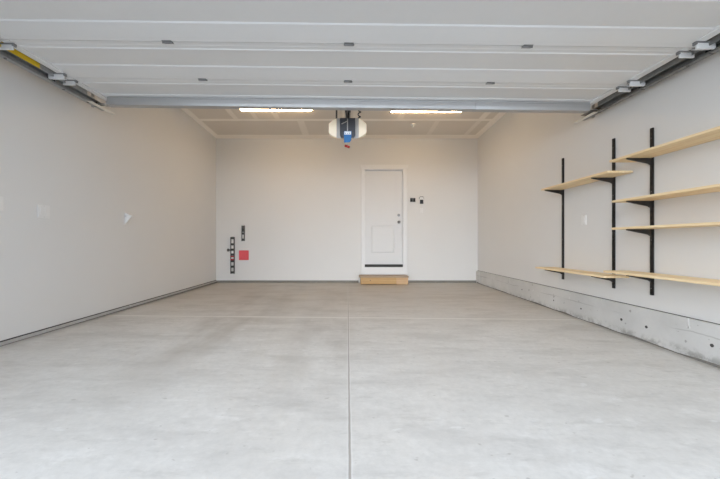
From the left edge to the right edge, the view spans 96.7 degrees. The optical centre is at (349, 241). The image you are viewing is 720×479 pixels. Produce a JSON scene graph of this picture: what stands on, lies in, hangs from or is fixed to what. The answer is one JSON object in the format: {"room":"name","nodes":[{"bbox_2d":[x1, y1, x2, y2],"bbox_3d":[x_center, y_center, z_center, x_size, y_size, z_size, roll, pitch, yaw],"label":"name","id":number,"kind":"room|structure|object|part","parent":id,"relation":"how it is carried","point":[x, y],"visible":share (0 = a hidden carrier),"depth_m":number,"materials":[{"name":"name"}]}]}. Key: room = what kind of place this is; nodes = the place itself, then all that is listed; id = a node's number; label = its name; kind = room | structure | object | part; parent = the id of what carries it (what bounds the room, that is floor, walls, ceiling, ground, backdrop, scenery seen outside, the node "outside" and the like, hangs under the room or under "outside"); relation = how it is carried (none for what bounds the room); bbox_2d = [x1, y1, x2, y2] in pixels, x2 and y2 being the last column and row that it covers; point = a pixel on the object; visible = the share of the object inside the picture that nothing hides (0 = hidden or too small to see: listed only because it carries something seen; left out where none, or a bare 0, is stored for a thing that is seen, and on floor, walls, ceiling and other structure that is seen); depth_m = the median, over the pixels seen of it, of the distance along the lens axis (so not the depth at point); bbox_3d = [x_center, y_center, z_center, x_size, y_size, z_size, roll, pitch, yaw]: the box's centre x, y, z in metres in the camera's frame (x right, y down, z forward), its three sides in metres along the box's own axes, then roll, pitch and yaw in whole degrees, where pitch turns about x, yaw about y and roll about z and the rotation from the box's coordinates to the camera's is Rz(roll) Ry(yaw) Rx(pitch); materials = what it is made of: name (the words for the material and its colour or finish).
{"room":"garage","nodes":[
{"label":"garage","id":0,"kind":"room"},
{"bbox_2d":[0,57,215,340],"bbox_3d":[-2.895,-0.922,3.720,0.150,3.442,6.040,0,0,0],"label":"wall","id":1,"kind":"structure","parent":0,"point":[91,166],"depth_m":3.50,"materials":[{"name":"paint"}]},
{"bbox_2d":[0,196,2,210],"bbox_3d":[-2.814,-0.308,2.540,0.012,0.120,0.115,0,0,0],"label":"wall plate","id":2,"kind":"object","parent":1,"relation":"attached to","point":[1,197],"visible":1,"depth_m":2.58,"materials":[{"name":"white plastic"}]},
{"bbox_2d":[37,204,49,218],"bbox_3d":[-2.814,-0.280,2.943,0.012,0.120,0.115,0,0,0],"label":"wall plate","id":3,"kind":"object","parent":1,"relation":"attached to","point":[43,211],"visible":1,"depth_m":2.93,"materials":[{"name":"white plastic"}]},
{"bbox_2d":[0,280,216,346],"bbox_3d":[-2.860,0.928,3.795,0.120,0.258,5.890,0,0,0],"label":"baseboard","id":4,"kind":"structure","parent":1,"relation":"attached to","point":[77,321],"depth_m":3.49,"materials":[{"name":"concrete"}]},
{"bbox_2d":[124,212,132,224],"bbox_3d":[-2.775,-0.296,4.010,0.090,0.165,0.040,0,0,0],"label":"wall bracket","id":5,"kind":"object","parent":1,"relation":"attached to","point":[127,217],"visible":1,"depth_m":4.01,"materials":[{"name":"white plastic"}]},
{"bbox_2d":[181,108,506,137],"bbox_3d":[-0.065,-2.332,3.795,5.810,0.313,6.190,0,0,0],"label":"ceiling","id":6,"kind":"structure","parent":0,"point":[220,123],"depth_m":5.91,"materials":[{"name":"paint"}]},
{"bbox_2d":[0,42,114,113],"bbox_3d":[-2.640,-1.841,2.205,0.126,0.878,2.610,0,0,0],"label":"door track","id":7,"kind":"object","parent":6,"relation":"hanging from","point":[15,57],"visible":0.82,"depth_m":2.74,"materials":[{"name":"metal"}]},
{"bbox_2d":[0,0,719,112],"bbox_3d":[-0.028,-1.423,2.324,5.271,0.135,2.145,1,0,0],"label":"garage door","id":8,"kind":"structure","parent":7,"relation":"attached to","point":[513,56],"depth_m":2.38,"materials":[{"name":"white metal"}]},
{"bbox_3d":[-0.027,-1.463,3.129,5.035,0.054,0.534,1,0,0],"label":"door","id":9,"kind":"part","parent":8,"relation":"part of","materials":[{"name":"white metal"}]},
{"bbox_3d":[-0.027,-1.463,2.592,5.035,0.054,0.534,1,0,0],"label":"door","id":10,"kind":"part","parent":8,"relation":"part of","materials":[{"name":"white metal"}]},
{"bbox_3d":[-0.027,-1.463,2.055,5.035,0.054,0.534,1,0,0],"label":"door","id":11,"kind":"part","parent":8,"relation":"part of","materials":[{"name":"white metal"}]},
{"bbox_2d":[240,109,311,110],"bbox_3d":[-1.226,-2.208,5.330,1.193,0.032,0.055,0,0,0],"label":"recessed light","id":12,"kind":"object","parent":6,"relation":"in","point":[240,109],"visible":0.5,"depth_m":5.34,"materials":[{"name":"white plastic"}]},
{"bbox_2d":[329,110,365,147],"bbox_3d":[-0.029,-1.655,2.455,0.449,1.234,3.170,0,0,0],"label":"garage door opener","id":13,"kind":"object","parent":6,"relation":"hanging from","point":[347,128],"visible":0.39,"depth_m":3.81,"materials":[{"name":"grey plastic"}]},
{"bbox_2d":[391,111,441,111],"bbox_3d":[1.282,-2.206,5.391,1.190,0.032,0.055,0,0,0],"label":"recessed light","id":14,"kind":"object","parent":6,"relation":"in","point":[391,111],"visible":0.3,"depth_m":5.37,"materials":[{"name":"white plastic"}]},
{"bbox_2d":[574,33,719,122],"bbox_3d":[2.586,-1.809,2.265,0.124,0.934,2.730,0,0,0],"label":"door track","id":15,"kind":"object","parent":6,"relation":"hanging from","point":[676,65],"visible":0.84,"depth_m":2.67,"materials":[{"name":"metal"}]},
{"bbox_2d":[216,138,477,282],"bbox_3d":[-0.065,-0.768,6.815,5.810,3.750,0.150,0,0,0],"label":"wall","id":16,"kind":"structure","parent":0,"point":[297,201],"depth_m":6.74,"materials":[{"name":"paint"}]},
{"bbox_2d":[227,237,234,273],"bbox_3d":[-2.494,0.280,6.706,0.144,0.772,0.085,0,0,0],"label":"wall rack","id":17,"kind":"object","parent":16,"relation":"attached to","point":[232,239],"visible":1,"depth_m":6.69,"materials":[{"name":"metal"}]},
{"bbox_3d":[-2.430,0.280,6.718,0.015,0.771,0.045,0,0,0],"label":"rail","id":18,"kind":"part","parent":17,"relation":"part of","materials":[{"name":"metal"}]},
{"bbox_2d":[241,226,244,240],"bbox_3d":[-2.241,-0.183,6.709,0.061,0.324,0.061,0,0,0],"label":"wall rack","id":19,"kind":"object","parent":16,"relation":"attached to","point":[242,227],"visible":1,"depth_m":6.70,"materials":[{"name":"metal"}]},
{"bbox_2d":[239,250,248,259],"bbox_3d":[-2.232,0.278,6.729,0.202,0.202,0.023,0,0,0],"label":"sign","id":20,"kind":"object","parent":16,"relation":"attached to","point":[243,254],"visible":1,"depth_m":6.72,"materials":[{"name":"red plastic"}]},
{"bbox_2d":[216,280,475,282],"bbox_3d":[-0.076,0.933,6.758,5.464,0.248,0.064,0,0,0],"label":"baseboard","id":21,"kind":"structure","parent":16,"relation":"attached to","point":[217,281],"depth_m":6.73,"materials":[{"name":"concrete"}]},
{"bbox_2d":[361,165,407,273],"bbox_3d":[0.721,-0.471,6.774,0.996,2.302,0.172,0,0,0],"label":"door","id":22,"kind":"structure","parent":16,"relation":"in","point":[383,187],"depth_m":6.77,"materials":[{"name":"white paint"}]},
{"bbox_3d":[0.657,-0.995,6.790,0.563,0.916,0.035,0,0,0],"label":"panel","id":23,"kind":"part","parent":22,"relation":"part of","materials":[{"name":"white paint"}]},
{"bbox_3d":[0.692,-0.055,6.790,0.520,0.607,0.035,0,0,0],"label":"panel","id":24,"kind":"part","parent":22,"relation":"part of","materials":[{"name":"white paint"}]},
{"bbox_2d":[0,283,719,478],"bbox_3d":[-0.065,0.978,3.770,5.710,0.302,6.140,0,0,0],"label":"floor","id":25,"kind":"structure","parent":0,"point":[216,380],"depth_m":1.86,"materials":[{"name":"concrete"}]},
{"bbox_2d":[359,275,408,284],"bbox_3d":[0.681,0.769,6.553,0.992,0.168,0.310,0,0,0],"label":"wooden step","id":26,"kind":"structure","parent":25,"relation":"on","point":[364,279],"depth_m":6.41,"materials":[{"name":"brown wood"}]},
{"bbox_2d":[478,51,719,323],"bbox_3d":[2.765,-0.993,3.720,0.150,3.300,6.040,0,0,0],"label":"wall","id":27,"kind":"structure","parent":0,"point":[520,155],"depth_m":3.30,"materials":[{"name":"paint"}]},
{"bbox_2d":[562,158,563,278],"bbox_3d":[2.680,-0.292,4.030,0.018,1.524,0.025,0,0,0],"label":"shelf standard","id":28,"kind":"object","parent":27,"relation":"attached to","point":[562,158],"visible":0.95,"depth_m":4.02,"materials":[{"name":"black metal"}]},
{"bbox_2d":[545,190,562,194],"bbox_3d":[2.570,-0.622,4.030,0.230,0.065,0.012,0,0,0],"label":"shelf bracket","id":29,"kind":"object","parent":28,"relation":"attached to","point":[553,191],"visible":1,"depth_m":4.02,"materials":[{"name":"black metal"}]},
{"bbox_2d":[535,267,628,277],"bbox_3d":[2.551,0.335,3.630,0.242,0.020,1.140,0,0,0],"label":"shelf board","id":30,"kind":"object","parent":28,"relation":"attached to","point":[573,271],"visible":0.92,"depth_m":3.42,"materials":[{"name":"brown wood"}]},
{"bbox_2d":[541,171,632,189],"bbox_3d":[2.551,-0.665,3.545,0.242,0.020,1.050,0,0,0],"label":"shelf board","id":31,"kind":"object","parent":28,"relation":"attached to","point":[606,174],"visible":0.89,"depth_m":3.41,"materials":[{"name":"brown wood"}]},
{"bbox_2d":[581,215,586,224],"bbox_3d":[2.684,-0.253,3.675,0.012,0.120,0.075,0,0,0],"label":"wall plate","id":32,"kind":"object","parent":27,"relation":"attached to","point":[583,217],"visible":1,"depth_m":3.67,"materials":[{"name":"white plastic"}]},
{"bbox_2d":[476,271,719,367],"bbox_3d":[2.747,0.827,3.795,0.186,0.460,5.890,0,0,0],"label":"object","id":33,"kind":"structure","parent":27,"relation":"attached to","point":[696,339],"depth_m":3.07,"materials":[{"name":"concrete"}]},
{"bbox_2d":[612,138,615,287],"bbox_3d":[2.680,-0.290,3.254,0.018,1.521,0.025,0,0,0],"label":"shelf standard","id":34,"kind":"object","parent":27,"relation":"attached to","point":[613,139],"visible":0.94,"depth_m":3.24,"materials":[{"name":"black metal"}]},
{"bbox_2d":[591,178,612,183],"bbox_3d":[2.570,-0.622,3.254,0.230,0.065,0.012,0,0,0],"label":"shelf bracket","id":35,"kind":"object","parent":34,"relation":"attached to","point":[610,180],"visible":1,"depth_m":3.25,"materials":[{"name":"black metal"}]},
{"bbox_2d":[591,276,612,281],"bbox_3d":[2.570,0.378,3.254,0.230,0.065,0.012,0,0,0],"label":"shelf bracket","id":36,"kind":"object","parent":34,"relation":"attached to","point":[609,279],"visible":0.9,"depth_m":3.25,"materials":[{"name":"black metal"}]},
{"bbox_2d":[650,128,653,294],"bbox_3d":[2.680,-0.270,2.841,0.018,1.483,0.025,0,0,0],"label":"shelf standard","id":37,"kind":"object","parent":27,"relation":"attached to","point":[651,129],"visible":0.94,"depth_m":2.83,"materials":[{"name":"black metal"}]},
{"bbox_2d":[626,158,651,165],"bbox_3d":[2.570,-0.712,2.841,0.230,0.065,0.012,0,0,0],"label":"shelf bracket","id":38,"kind":"object","parent":37,"relation":"attached to","point":[642,160],"visible":1,"depth_m":2.83,"materials":[{"name":"black metal"}]},
{"bbox_2d":[626,229,651,236],"bbox_3d":[2.570,-0.081,2.841,0.230,0.065,0.012,0,0,0],"label":"shelf bracket","id":39,"kind":"object","parent":37,"relation":"attached to","point":[643,231],"visible":1,"depth_m":2.83,"materials":[{"name":"black metal"}]},
{"bbox_2d":[626,201,651,207],"bbox_3d":[2.570,-0.332,2.841,0.230,0.065,0.012,0,0,0],"label":"shelf bracket","id":40,"kind":"object","parent":37,"relation":"attached to","point":[644,203],"visible":1,"depth_m":2.83,"materials":[{"name":"black metal"}]},
{"bbox_2d":[626,275,651,281],"bbox_3d":[2.570,0.325,2.841,0.230,0.065,0.012,0,0,0],"label":"shelf bracket","id":41,"kind":"object","parent":37,"relation":"attached to","point":[644,278],"visible":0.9,"depth_m":2.83,"materials":[{"name":"black metal"}]},
{"bbox_2d":[603,270,719,285],"bbox_3d":[2.551,0.282,2.485,0.242,0.020,1.170,0,0,0],"label":"shelf board","id":42,"kind":"object","parent":37,"relation":"attached to","point":[714,282],"visible":1,"depth_m":2.52,"materials":[{"name":"brown wood"}]},
{"bbox_2d":[609,126,719,161],"bbox_3d":[2.551,-0.755,2.450,0.242,0.020,1.100,0,0,0],"label":"shelf board","id":43,"kind":"object","parent":37,"relation":"attached to","point":[712,134],"visible":0.84,"depth_m":2.47,"materials":[{"name":"brown wood"}]},
{"bbox_2d":[612,184,719,202],"bbox_3d":[2.551,-0.375,2.438,0.242,0.020,1.075,0,0,0],"label":"shelf board","id":44,"kind":"object","parent":37,"relation":"attached to","point":[716,187],"visible":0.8,"depth_m":2.46,"materials":[{"name":"brown wood"}]},
{"bbox_2d":[612,222,719,229],"bbox_3d":[2.551,-0.124,2.438,0.242,0.020,1.075,0,0,0],"label":"shelf board","id":45,"kind":"object","parent":37,"relation":"attached to","point":[706,224],"visible":0.84,"depth_m":2.45,"materials":[{"name":"brown wood"}]}
]}

